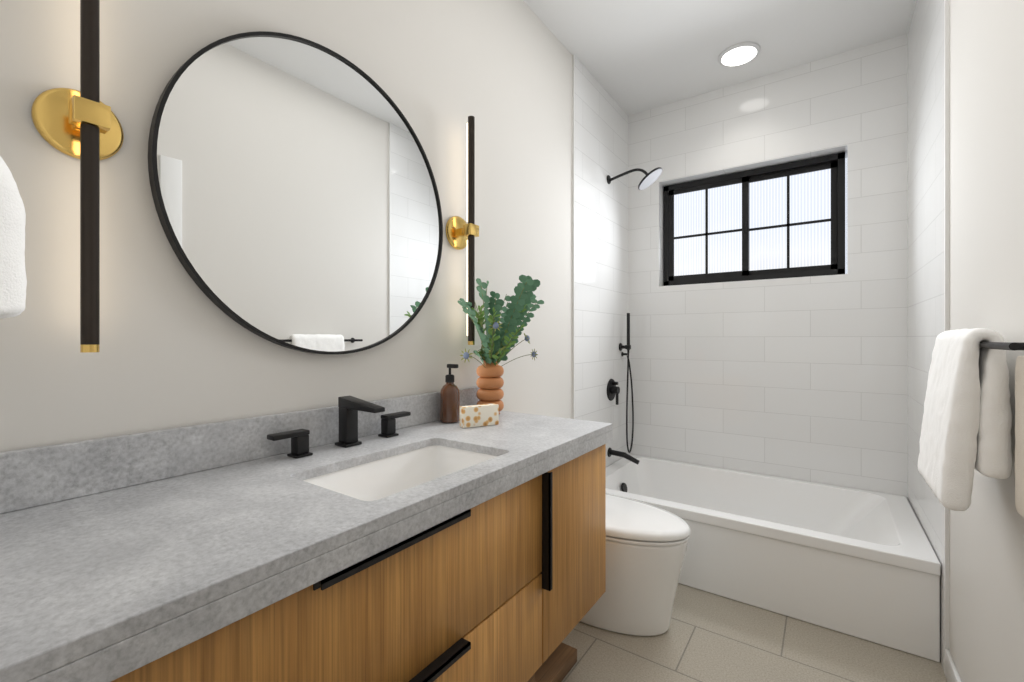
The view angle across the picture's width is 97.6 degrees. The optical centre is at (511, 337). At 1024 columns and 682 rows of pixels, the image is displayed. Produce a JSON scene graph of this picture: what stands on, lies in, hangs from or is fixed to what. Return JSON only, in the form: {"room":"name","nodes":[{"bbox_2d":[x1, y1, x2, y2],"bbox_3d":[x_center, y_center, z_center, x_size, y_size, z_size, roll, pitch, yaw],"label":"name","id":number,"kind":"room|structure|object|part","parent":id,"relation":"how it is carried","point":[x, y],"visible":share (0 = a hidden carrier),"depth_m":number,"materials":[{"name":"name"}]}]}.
{"room":"bathroom","nodes":[
{"label":"bathroom","id":0,"kind":"room"},
{"bbox_2d":[0,0,571,451],"bbox_3d":[-0.402,-0.193,1.557,0.120,2.780,4.530,0,0,35],"label":"wall","id":1,"kind":"structure","parent":0,"point":[178,348],"depth_m":1.09,"materials":[{"name":"white paint"}]},
{"bbox_2d":[31,0,123,352],"bbox_3d":[-0.785,-0.401,0.825,0.090,0.854,0.127,0,0,35],"label":"sconce","id":2,"kind":"object","parent":1,"relation":"attached to","point":[83,125],"visible":1,"depth_m":0.80,"materials":[{"name":"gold metal"}]},
{"bbox_2d":[0,386,479,513],"bbox_3d":[-0.503,0.246,1.282,0.020,0.101,1.429,0,0,35],"label":"backsplash","id":3,"kind":"structure","parent":1,"relation":"attached to","point":[35,476],"depth_m":0.97,"materials":[{"name":"grey stone"}]},
{"bbox_2d":[148,31,442,354],"bbox_3d":[-0.505,-0.380,1.278,0.026,0.854,0.854,0,0,35],"label":"mirror","id":4,"kind":"object","parent":1,"relation":"attached to","point":[295,193],"visible":1,"depth_m":1.18,"materials":[{"name":"black mirror"}]},
{"bbox_2d":[446,116,478,344],"bbox_3d":[-0.174,-0.401,1.697,0.090,0.854,0.127,0,0,35],"label":"sconce","id":5,"kind":"object","parent":1,"relation":"attached to","point":[461,233],"visible":1,"depth_m":1.67,"materials":[{"name":"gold metal"}]},
{"bbox_2d":[572,55,627,466],"bbox_3d":[0.583,-0.193,2.849,0.011,2.780,0.843,0,0,35],"label":"tile","id":6,"kind":"structure","parent":1,"relation":"attached to","point":[599,233],"depth_m":2.77,"materials":[{"name":"white tile"}]},
{"bbox_2d":[607,379,619,404],"bbox_3d":[0.670,0.350,2.919,0.052,0.167,0.144,0,0,35],"label":"shower valve","id":7,"kind":"object","parent":6,"relation":"attached to","point":[613,389],"visible":1,"depth_m":2.91,"materials":[{"name":"black metal"}]},
{"bbox_2d":[607,448,639,464],"bbox_3d":[0.713,0.752,2.852,0.199,0.080,0.060,0,0,35],"label":"tub spout","id":8,"kind":"object","parent":6,"relation":"attached to","point":[610,452],"visible":0.98,"depth_m":2.85,"materials":[{"name":"black metal"}]},
{"bbox_2d":[619,313,633,452],"bbox_3d":[0.797,0.310,3.083,0.071,0.956,0.152,0,0,35],"label":"shower rail","id":9,"kind":"object","parent":6,"relation":"attached to","point":[627,346],"visible":1,"depth_m":3.02,"materials":[{"name":"black metal"}]},
{"bbox_2d":[607,167,661,189],"bbox_3d":[0.761,-0.986,2.794,0.345,0.140,0.173,0,0,35],"label":"shower head","id":10,"kind":"object","parent":6,"relation":"attached to","point":[649,178],"visible":1,"depth_m":2.75},
{"bbox_2d":[523,0,915,115],"bbox_3d":[0.270,-1.633,1.087,1.760,0.100,4.530,0,0,35],"label":"ceiling","id":11,"kind":"structure","parent":0,"point":[635,56],"depth_m":2.35,"materials":[{"name":"white paint"}]},
{"bbox_2d":[718,42,759,66],"bbox_3d":[1.264,-1.575,2.496,0.208,0.015,0.208,0,0,35],"label":"recessed light","id":12,"kind":"object","parent":11,"relation":"in","point":[738,54],"visible":1,"depth_m":2.48,"materials":[{"name":"white"}]},
{"bbox_2d":[562,583,946,681],"bbox_3d":[0.270,1.247,1.087,1.760,0.100,4.530,0,0,35],"label":"floor","id":13,"kind":"structure","parent":0,"point":[708,637],"depth_m":1.71,"materials":[{"name":"tile"}]},
{"bbox_2d":[0,424,612,681],"bbox_3d":[-0.279,0.758,1.136,0.554,0.877,1.448,0,0,35],"label":"bathroom vanity","id":14,"kind":"object","parent":13,"relation":"on","point":[411,538],"depth_m":0.84,"materials":[{"name":"brown wood"}]},
{"bbox_2d":[0,411,611,677],"bbox_3d":[-0.285,0.327,1.129,0.551,0.059,1.429,0,0,35],"label":"countertop","id":15,"kind":"structure","parent":14,"relation":"on","point":[74,572],"depth_m":0.73,"materials":[{"name":"grey stone"}]},
{"bbox_2d":[266,395,410,458],"bbox_3d":[-0.409,0.229,1.210,0.162,0.134,0.428,0,0,35],"label":"faucet","id":16,"kind":"object","parent":15,"relation":"on","point":[390,441],"depth_m":1.21,"materials":[{"name":"black metal"}]},
{"bbox_2d":[440,364,459,422],"bbox_3d":[-0.219,0.194,1.582,0.069,0.204,0.069,0,0,35],"label":"soap bottle","id":17,"kind":"object","parent":15,"relation":"on","point":[449,402],"visible":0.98,"depth_m":1.56,"materials":[{"name":"brown glass"}]},
{"bbox_2d":[460,403,498,427],"bbox_3d":[-0.110,0.262,1.513,0.132,0.068,0.034,0,0,-31],"label":"soap box","id":18,"kind":"object","parent":15,"relation":"on","point":[478,415],"visible":1,"depth_m":1.49,"materials":[{"name":"beige cardboard"}]},
{"bbox_2d":[458,275,543,413],"bbox_3d":[-0.008,0.028,1.720,0.256,0.535,0.483,0,0,35],"label":"vase","id":19,"kind":"object","parent":15,"relation":"on","point":[499,341],"visible":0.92,"depth_m":1.68,"materials":[{"name":"brown ceramic"}]},
{"bbox_2d":[580,494,689,635],"bbox_3d":[0.417,0.823,1.985,0.707,0.746,0.402,0,0,35],"label":"toilet","id":20,"kind":"object","parent":13,"relation":"on","point":[646,546],"visible":0.56,"depth_m":1.78,"materials":[{"name":"white ceramic"}]},
{"bbox_3d":[0.482,0.781,1.939,0.549,0.050,0.402,0,0,35],"label":"seat","id":21,"kind":"part","parent":20,"relation":"part of","materials":[{"name":"white plastic"}]},
{"bbox_2d":[606,454,940,661],"bbox_3d":[1.198,1.010,2.412,1.494,0.371,0.847,0,0,35],"label":"bathtub","id":22,"kind":"object","parent":13,"relation":"on","point":[862,564],"visible":0.69,"depth_m":2.00,"materials":[{"name":"white ceramic"}]},
{"bbox_2d":[628,34,906,496],"bbox_3d":[1.506,-0.193,2.852,1.520,2.780,0.220,0,0,35],"label":"wall","id":23,"kind":"structure","parent":0,"point":[801,378],"depth_m":2.64,"materials":[{"name":"white tile"}]},
{"bbox_2d":[664,152,844,285],"bbox_3d":[1.495,-0.710,2.865,1.019,0.697,0.071,0,0,35],"label":"window","id":24,"kind":"structure","parent":23,"relation":"in","point":[786,220],"depth_m":2.83,"materials":[{"name":"black"}]},
{"bbox_2d":[949,0,1023,681],"bbox_3d":[0.942,-0.193,0.616,0.120,2.780,4.530,0,0,35],"label":"wall","id":25,"kind":"structure","parent":0,"point":[986,291],"depth_m":1.21,"materials":[{"name":"white paint"}]},
{"bbox_2d":[907,0,948,673],"bbox_3d":[1.801,-0.193,1.958,0.011,2.780,0.907,0,0,35],"label":"tile","id":26,"kind":"structure","parent":25,"relation":"attached to","point":[928,177],"depth_m":1.89,"materials":[{"name":"white tile"}]},
{"bbox_2d":[945,649,961,681],"bbox_3d":[0.599,1.149,0.242,0.012,0.095,3.283,0,0,35],"label":"baseboard","id":27,"kind":"structure","parent":25,"relation":"attached to","point":[951,673],"depth_m":1.53,"materials":[{"name":"white"}]},
{"bbox_2d":[918,328,1023,516],"bbox_3d":[1.129,0.187,1.114,0.142,0.421,0.680,0,0,35],"label":"towels","id":28,"kind":"object","parent":25,"relation":"attached to","point":[966,424],"visible":1,"depth_m":1.00,"materials":[{"name":"white fabric"}]},
{"bbox_3d":[-1.002,-0.193,0.055,0.620,2.780,1.140,0,0,35],"label":"wall","id":29,"kind":"structure","parent":0,"visible":0},
{"bbox_2d":[0,156,26,317],"bbox_3d":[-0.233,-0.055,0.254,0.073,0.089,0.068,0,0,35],"label":"towel","id":30,"kind":"object","parent":29,"relation":"attached to","point":[13,281],"visible":1,"depth_m":0.23,"materials":[{"name":"white fabric"}]}
]}

